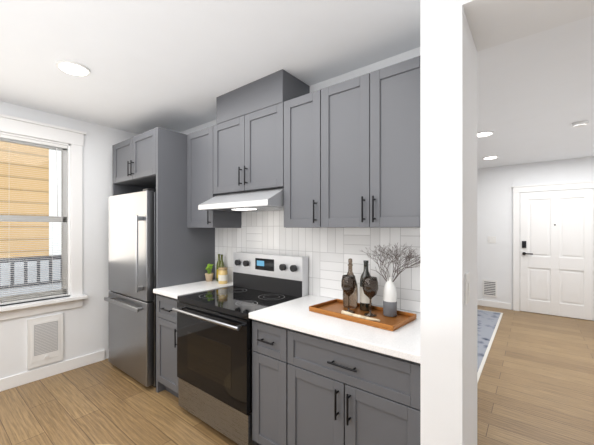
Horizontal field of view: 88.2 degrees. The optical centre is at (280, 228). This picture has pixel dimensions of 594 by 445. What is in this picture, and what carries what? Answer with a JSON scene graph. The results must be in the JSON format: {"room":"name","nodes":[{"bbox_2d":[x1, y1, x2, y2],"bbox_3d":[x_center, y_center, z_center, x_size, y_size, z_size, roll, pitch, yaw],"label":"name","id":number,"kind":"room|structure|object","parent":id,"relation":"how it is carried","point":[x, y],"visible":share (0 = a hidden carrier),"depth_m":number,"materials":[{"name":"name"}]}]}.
{"room":"kitchen","nodes":[
{"label":"kitchen","id":0,"kind":"room"},
{"bbox_2d":[0,101,138,378],"bbox_3d":[-1.823,0.159,3.665,0.100,2.600,10.650,0,0,40],"label":"wall","id":1,"kind":"structure","parent":0,"point":[85,328],"depth_m":3.28,"materials":[{"name":"paint"}]},
{"bbox_2d":[0,114,87,320],"bbox_3d":[-2.487,-0.098,2.803,0.175,1.845,1.225,0,0,40],"label":"window","id":2,"kind":"structure","parent":1,"relation":"in","point":[13,240],"depth_m":3.01,"materials":[{"name":"white"}]},
{"bbox_2d":[0,134,67,303],"bbox_3d":[-2.490,-0.083,2.806,0.036,1.532,0.907,0,0,40],"label":"window blinds","id":3,"kind":"object","parent":2,"relation":"attached to","point":[52,145],"visible":0.94,"depth_m":2.94,"materials":[{"name":"white plastic"}]},
{"bbox_2d":[27,313,62,368],"bbox_3d":[-2.293,1.092,2.990,0.036,0.465,0.280,0,0,40],"label":"air vent","id":4,"kind":"object","parent":1,"relation":"in","point":[44,340],"visible":1,"depth_m":2.97,"materials":[{"name":"white plastic"}]},
{"bbox_2d":[0,350,104,391],"bbox_3d":[-3.525,1.404,1.517,0.014,0.110,4.910,0,0,40],"label":"baseboard","id":5,"kind":"structure","parent":1,"relation":"attached to","point":[10,382],"depth_m":3.01,"materials":[{"name":"white wood"}]},
{"bbox_2d":[0,305,593,444],"bbox_3d":[0.269,1.499,1.935,5.530,0.080,10.650,0,0,40],"label":"floor","id":6,"kind":"structure","parent":0,"point":[535,385],"depth_m":2.57,"materials":[{"name":"brown wood"}]},
{"bbox_2d":[104,188,155,386],"bbox_3d":[-1.320,0.549,3.222,0.830,1.820,0.732,0,0,40],"label":"fridge","id":7,"kind":"object","parent":6,"relation":"on","point":[131,298],"visible":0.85,"depth_m":2.88,"materials":[{"name":"silver metal"}]},
{"bbox_2d":[112,127,214,392],"bbox_3d":[-1.261,0.277,3.270,0.960,2.364,0.638,0,0,40],"label":"panel","id":8,"kind":"object","parent":6,"relation":"on","point":[185,254],"visible":0.38,"depth_m":2.86,"materials":[{"name":"grey wood"}]},
{"bbox_2d":[157,294,178,397],"bbox_3d":[-0.759,1.012,2.818,0.382,0.894,0.682,0,0,40],"label":"base cabinet","id":9,"kind":"object","parent":6,"relation":"on","point":[167,377],"visible":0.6,"depth_m":2.60,"materials":[{"name":"grey wood"}]},
{"bbox_2d":[153,279,232,298],"bbox_3d":[-0.757,0.547,2.821,0.388,0.035,0.677,0,0,40],"label":"countertop","id":10,"kind":"structure","parent":9,"relation":"on","point":[175,291],"depth_m":2.70,"materials":[{"name":"stone"}]},
{"bbox_2d":[205,264,213,281],"bbox_3d":[-0.721,0.441,3.079,0.089,0.175,0.086,0,0,40],"label":"herb pot","id":11,"kind":"object","parent":10,"relation":"on","point":[209,276],"visible":1,"depth_m":3.06,"materials":[{"name":"beige ceramic"}]},
{"bbox_2d":[216,254,219,280],"bbox_3d":[-0.626,0.393,3.097,0.053,0.270,0.053,0,0,40],"label":"oil bottle","id":12,"kind":"object","parent":10,"relation":"on","point":[217,265],"visible":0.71,"depth_m":3.08,"materials":[{"name":"green glass"}]},
{"bbox_2d":[219,254,223,266],"bbox_3d":[-0.590,0.393,3.051,0.053,0.270,0.053,0,0,40],"label":"oil bottle","id":13,"kind":"object","parent":10,"relation":"on","point":[221,264],"visible":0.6,"depth_m":3.04,"materials":[{"name":"green glass"}]},
{"bbox_2d":[218,267,227,283],"bbox_3d":[-0.559,0.453,2.958,0.091,0.150,0.091,0,0,40],"label":"pasta jar","id":14,"kind":"object","parent":10,"relation":"on","point":[222,275],"visible":1,"depth_m":2.92,"materials":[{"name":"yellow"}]},
{"bbox_2d":[172,252,307,444],"bbox_3d":[-0.323,0.842,2.412,0.797,1.234,0.731,0,0,40],"label":"range","id":15,"kind":"object","parent":6,"relation":"on","point":[214,351],"visible":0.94,"depth_m":2.22,"materials":[{"name":"silver metal"}]},
{"bbox_2d":[252,320,288,444],"bbox_3d":[0.118,1.012,2.093,0.280,0.894,0.681,0,0,40],"label":"base cabinet","id":16,"kind":"object","parent":6,"relation":"on","point":[269,384],"visible":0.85,"depth_m":1.86,"materials":[{"name":"grey wood"}]},
{"bbox_2d":[287,329,419,444],"bbox_3d":[0.511,1.012,1.768,0.730,0.894,0.682,0,0,40],"label":"base cabinet","id":17,"kind":"object","parent":6,"relation":"on","point":[339,393],"visible":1,"depth_m":1.52,"materials":[{"name":"grey wood"}]},
{"bbox_2d":[249,295,419,362],"bbox_3d":[0.405,0.547,1.860,1.022,0.035,0.677,0,0,40],"label":"countertop","id":18,"kind":"structure","parent":17,"relation":"on","point":[402,342],"depth_m":1.62,"materials":[{"name":"stone"}]},
{"bbox_2d":[309,299,416,330],"bbox_3d":[0.484,0.513,1.874,0.310,0.030,0.560,0,0,-45],"label":"tray","id":19,"kind":"object","parent":18,"relation":"on","point":[334,308],"visible":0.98,"depth_m":1.81,"materials":[{"name":"orange wood"}]},
{"bbox_2d":[341,275,355,312],"bbox_3d":[0.422,0.406,1.908,0.093,0.226,0.093,0,0,40],"label":"wine glass","id":20,"kind":"object","parent":19,"relation":"on","point":[348,284],"visible":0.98,"depth_m":1.88,"materials":[{"name":"brown"}]},
{"bbox_2d":[343,258,357,308],"bbox_3d":[0.458,0.358,2.025,0.100,0.322,0.100,0,0,40],"label":"bottle","id":21,"kind":"object","parent":19,"relation":"on","point":[354,300],"visible":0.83,"depth_m":1.99,"materials":[{"name":"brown glass"}]},
{"bbox_2d":[341,310,379,321],"bbox_3d":[0.454,0.505,1.764,0.239,0.026,0.045,0,0,40],"label":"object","id":22,"kind":"object","parent":19,"relation":"on","point":[357,315],"visible":0.77,"depth_m":1.75,"materials":[{"name":"beige"}]},
{"bbox_2d":[360,260,371,310],"bbox_3d":[0.542,0.361,1.953,0.076,0.315,0.076,0,0,40],"label":"wine bottle","id":23,"kind":"object","parent":19,"relation":"on","point":[364,302],"visible":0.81,"depth_m":1.93,"materials":[{"name":"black glass"}]},
{"bbox_2d":[362,276,377,316],"bbox_3d":[0.537,0.406,1.839,0.093,0.226,0.093,0,0,40],"label":"wine glass","id":24,"kind":"object","parent":19,"relation":"on","point":[370,287],"visible":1,"depth_m":1.81,"materials":[{"name":"brown"}]},
{"bbox_2d":[362,245,419,316],"bbox_3d":[0.680,0.301,1.809,0.380,0.436,0.349,0,0,40],"label":"vase","id":25,"kind":"object","parent":19,"relation":"on","point":[389,300],"visible":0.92,"depth_m":1.80,"materials":[{"name":"grey ceramic"}]},
{"bbox_2d":[477,309,502,383],"bbox_3d":[2.184,1.454,3.953,0.850,0.010,4.100,0,0,40],"label":"rug","id":26,"kind":"object","parent":6,"relation":"on","point":[488,322],"visible":0.21,"depth_m":4.26,"materials":[{"name":"fabric"}]},
{"bbox_2d":[0,0,593,168],"bbox_3d":[0.269,-1.181,1.935,5.530,0.080,10.650,0,0,40],"label":"ceiling","id":27,"kind":"structure","parent":0,"point":[179,66],"depth_m":2.07,"materials":[{"name":"paint"}]},
{"bbox_2d":[56,60,90,76],"bbox_3d":[-1.473,-1.134,2.175,0.206,0.013,0.206,0,0,40],"label":"recessed light","id":28,"kind":"object","parent":27,"relation":"in","point":[73,68],"visible":0.98,"depth_m":2.16,"materials":[{"name":"white plastic"}]},
{"bbox_2d":[477,131,493,136],"bbox_3d":[2.433,-1.134,3.682,0.206,0.013,0.206,0,0,40],"label":"recessed light","id":29,"kind":"object","parent":27,"relation":"in","point":[483,133],"visible":0.77,"depth_m":3.64,"materials":[{"name":"white plastic"}]},
{"bbox_2d":[483,156,497,158],"bbox_3d":[3.354,-1.134,4.906,0.206,0.013,0.206,0,0,40],"label":"recessed light","id":30,"kind":"object","parent":27,"relation":"in","point":[490,157],"visible":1,"depth_m":4.86,"materials":[{"name":"white plastic"}]},
{"bbox_2d":[572,120,587,127],"bbox_3d":[3.216,-1.120,3.294,0.130,0.040,0.130,0,0,40],"label":"smoke detector","id":31,"kind":"object","parent":27,"relation":"attached to","point":[579,124],"visible":1,"depth_m":3.27,"materials":[{"name":"white plastic"}]},
{"bbox_2d":[180,47,419,133],"bbox_3d":[-0.231,0.159,2.900,3.330,2.600,0.100,0,0,40],"label":"wall","id":32,"kind":"structure","parent":0,"point":[401,57],"depth_m":2.19,"materials":[{"name":"paint"}]},
{"bbox_2d":[113,128,155,187],"bbox_3d":[-1.275,-0.695,3.259,0.900,0.419,0.674,0,0,40],"label":"upper cabinet","id":33,"kind":"object","parent":32,"relation":"attached to","point":[134,160],"visible":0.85,"depth_m":3.00,"materials":[{"name":"grey wood"}]},
{"bbox_2d":[187,126,240,227],"bbox_3d":[-0.653,-0.455,2.936,0.394,0.899,0.378,0,0,40],"label":"upper cabinet","id":34,"kind":"object","parent":32,"relation":"attached to","point":[199,166],"visible":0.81,"depth_m":2.82,"materials":[{"name":"grey wood"}]},
{"bbox_2d":[198,188,283,211],"bbox_3d":[-0.231,-0.224,2.507,0.781,0.149,0.503,0,0,40],"label":"range hood","id":35,"kind":"object","parent":32,"relation":"attached to","point":[262,200],"visible":0.83,"depth_m":2.32,"materials":[{"name":"silver metal"}]},
{"bbox_2d":[213,102,283,194],"bbox_3d":[-0.192,-0.603,2.555,0.792,0.604,0.378,0,0,40],"label":"upper cabinet","id":36,"kind":"object","parent":32,"relation":"attached to","point":[248,152],"visible":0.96,"depth_m":2.40,"materials":[{"name":"grey wood"}]},
{"bbox_2d":[216,69,309,123],"bbox_3d":[-0.166,-1.023,2.557,0.744,0.234,0.343,0,0,40],"label":"duct","id":37,"kind":"object","parent":32,"relation":"attached to","point":[278,87],"visible":0.71,"depth_m":2.35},
{"bbox_2d":[284,90,322,227],"bbox_3d":[0.234,-0.455,2.203,0.305,0.899,0.378,0,0,40],"label":"upper cabinet","id":38,"kind":"object","parent":32,"relation":"attached to","point":[302,161],"visible":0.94,"depth_m":2.08,"materials":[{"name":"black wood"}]},
{"bbox_2d":[215,210,419,312],"bbox_3d":[0.165,0.114,2.504,2.215,0.870,0.006,0,0,40],"label":"backsplash","id":39,"kind":"structure","parent":32,"relation":"attached to","point":[328,252],"depth_m":2.33,"materials":[{"name":"tile"}]},
{"bbox_2d":[321,56,419,227],"bbox_3d":[0.611,-0.455,1.891,0.663,0.899,0.378,0,0,40],"label":"upper cabinet","id":40,"kind":"object","parent":32,"relation":"attached to","point":[370,149],"visible":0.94,"depth_m":1.76,"materials":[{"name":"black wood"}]},
{"bbox_2d":[420,0,476,444],"bbox_3d":[0.887,0.159,1.522,0.150,2.600,0.800,0,0,40],"label":"pillar","id":41,"kind":"structure","parent":0,"point":[448,223],"depth_m":1.22,"materials":[{"name":"paint"}]},
{"bbox_2d":[465,272,469,304],"bbox_3d":[0.753,0.239,1.232,0.010,0.120,0.073,0,0,40],"label":"light switch","id":42,"kind":"object","parent":41,"relation":"attached to","point":[467,287],"visible":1,"depth_m":1.22,"materials":[{"name":"white plastic"}]},
{"bbox_2d":[462,0,593,51],"bbox_3d":[1.530,-0.996,0.730,1.850,0.290,0.400,0,0,40],"label":"ceiling","id":43,"kind":"structure","parent":0,"point":[492,23],"depth_m":1.23,"materials":[{"name":"paint"}]},
{"bbox_2d":[477,156,593,320],"bbox_3d":[3.630,0.159,6.001,5.530,2.600,0.100,0,0,40],"label":"wall","id":44,"kind":"structure","parent":0,"point":[495,206],"depth_m":5.58,"materials":[{"name":"paint"}]},
{"bbox_2d":[483,279,496,296],"bbox_3d":[3.893,1.114,5.710,0.225,0.310,0.013,0,0,40],"label":"air vent","id":45,"kind":"object","parent":44,"relation":"in","point":[489,288],"visible":1,"depth_m":5.70,"materials":[{"name":"white plastic"}]},
{"bbox_2d":[488,236,495,242],"bbox_3d":[3.918,0.207,5.690,0.130,0.125,0.012,0,0,40],"label":"light switch","id":46,"kind":"object","parent":44,"relation":"attached to","point":[491,239],"visible":1,"depth_m":5.69,"materials":[{"name":"white plastic"}]},
{"bbox_2d":[477,299,510,309],"bbox_3d":[2.850,1.404,6.572,3.340,0.110,0.014,0,0,40],"label":"baseboard","id":47,"kind":"structure","parent":44,"relation":"attached to","point":[502,305],"depth_m":5.66,"materials":[{"name":"white wood"}]},
{"bbox_2d":[512,181,593,320],"bbox_3d":[4.572,0.353,5.111,1.145,2.212,0.070,0,0,40],"label":"door","id":48,"kind":"structure","parent":44,"relation":"in","point":[553,251],"depth_m":5.12,"materials":[{"name":"white wood"}]}
]}

